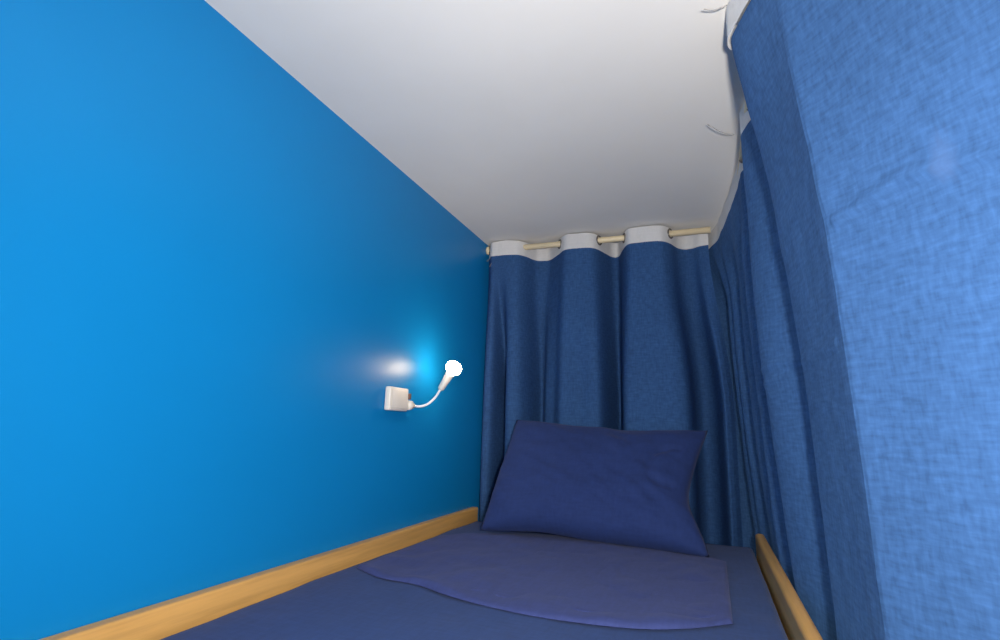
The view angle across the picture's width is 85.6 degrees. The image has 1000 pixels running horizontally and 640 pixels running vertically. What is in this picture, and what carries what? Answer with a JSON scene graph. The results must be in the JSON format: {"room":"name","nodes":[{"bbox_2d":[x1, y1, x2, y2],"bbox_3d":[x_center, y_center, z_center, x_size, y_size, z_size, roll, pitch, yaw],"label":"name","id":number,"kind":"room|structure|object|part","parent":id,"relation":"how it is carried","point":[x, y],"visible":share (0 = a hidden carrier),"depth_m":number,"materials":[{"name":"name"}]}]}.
{"room":"dormitory","nodes":[
{"label":"dormitory","id":0,"kind":"room"},
{"bbox_2d":[0,0,488,639],"bbox_3d":[-0.960,0.450,-0.307,0.100,2.442,5.540,-3,-12,20],"label":"wall","id":1,"kind":"structure","parent":0,"point":[214,287],"depth_m":0.87,"materials":[{"name":"blue paint"}]},
{"bbox_2d":[384,361,461,410],"bbox_3d":[-0.211,0.175,1.468,0.247,0.149,0.060,12,-15,-42],"label":"reading lamp","id":2,"kind":"object","parent":1,"relation":"attached to","point":[396,398],"visible":1,"depth_m":1.43,"materials":[{"name":"beige plastic"}]},
{"bbox_3d":[-0.259,0.205,1.400,0.003,0.048,0.078,-3,-12,20],"label":"plate","id":3,"kind":"part","parent":2,"relation":"part of","materials":[{"name":"beige plastic"}]},
{"bbox_3d":[-0.204,0.217,1.494,0.087,0.053,0.013,10,-14,-35],"label":"bendable arm","id":4,"kind":"part","parent":2,"relation":"part of"},
{"bbox_3d":[-0.132,0.140,1.541,0.046,0.047,0.046,-3,-12,20],"label":"bulb","id":5,"kind":"part","parent":2,"relation":"part of","materials":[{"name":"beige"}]},
{"bbox_2d":[205,0,750,245],"bbox_3d":[0.556,-0.863,-0.608,3.260,0.100,5.540,-3,-12,20],"label":"ceiling","id":6,"kind":"structure","parent":0,"point":[528,121],"depth_m":1.14,"materials":[{"name":"white paint"}]},
{"bbox_2d":[486,227,710,254],"bbox_3d":[0.326,-0.286,1.934,0.799,0.039,0.032,-3,-12,20],"label":"curtain rod","id":7,"kind":"object","parent":6,"relation":"attached to","point":[703,230],"visible":0.38,"depth_m":1.90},
{"bbox_2d":[479,225,742,546],"bbox_3d":[0.356,0.242,1.882,0.849,1.090,0.239,-3,-12,20],"label":"pleated curtain","id":8,"kind":"object","parent":7,"relation":"hanging from","point":[627,334],"visible":0.75,"depth_m":1.84,"materials":[{"name":"blue fabric"}]},
{"bbox_3d":[0.327,-0.282,1.933,0.796,0.021,0.021,-3,-12,20],"label":"rod","id":9,"kind":"part","parent":7,"relation":"part of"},
{"bbox_2d":[737,101,750,173],"bbox_3d":[0.398,-0.513,0.808,0.024,0.034,2.160,-3,-12,20],"label":"curtain rod","id":10,"kind":"object","parent":6,"relation":"attached to","point":[745,106],"visible":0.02,"depth_m":1.29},
{"bbox_2d":[704,0,999,639],"bbox_3d":[0.487,0.201,0.844,0.300,1.409,2.219,-1,-12,13],"label":"curtain","id":11,"kind":"object","parent":10,"relation":"hanging from","point":[855,256],"visible":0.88,"depth_m":0.60,"materials":[{"name":"blue fabric"}]},
{"bbox_3d":[0.482,1.627,-1.110,3.260,0.100,5.540,-3,-12,20],"label":"floor","id":12,"kind":"structure","parent":0,"visible":0},
{"bbox_2d":[39,507,822,639],"bbox_3d":[-0.032,1.158,0.667,0.893,1.492,1.892,-3,-12,20],"label":"frame","id":13,"kind":"object","parent":12,"relation":"on","point":[161,620],"visible":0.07,"depth_m":0.92,"materials":[{"name":"orange wood"}]},
{"bbox_3d":[-0.420,0.552,0.946,0.023,0.208,1.892,-3,-12,20],"label":"rail","id":14,"kind":"part","parent":13,"relation":"part of","materials":[{"name":"orange wood"}]},
{"bbox_2d":[160,521,787,639],"bbox_3d":[-0.014,0.540,0.794,0.839,0.154,1.835,-3,-12,20],"label":"mattress","id":15,"kind":"object","parent":13,"relation":"on","point":[351,603],"visible":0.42,"depth_m":0.86,"materials":[{"name":"blue fabric"}]},
{"bbox_2d":[357,533,732,629],"bbox_3d":[0.121,0.545,1.220,0.740,0.012,0.711,-3,-12,20],"label":"sheet","id":16,"kind":"object","parent":15,"relation":"on","point":[555,577],"visible":0.96,"depth_m":1.08,"materials":[{"name":"blue fabric"}]},
{"bbox_2d":[481,420,708,556],"bbox_3d":[0.283,0.456,1.563,0.614,0.324,0.293,-3,-12,20],"label":"pillow","id":17,"kind":"object","parent":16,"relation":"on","point":[598,484],"visible":1,"depth_m":1.49,"materials":[{"name":"blue fabric"}]},
{"bbox_3d":[0.381,0.505,0.609,0.023,0.212,1.820,-3,-12,20],"label":"rail","id":18,"kind":"part","parent":13,"relation":"part of","materials":[{"name":"orange wood"}]}
]}

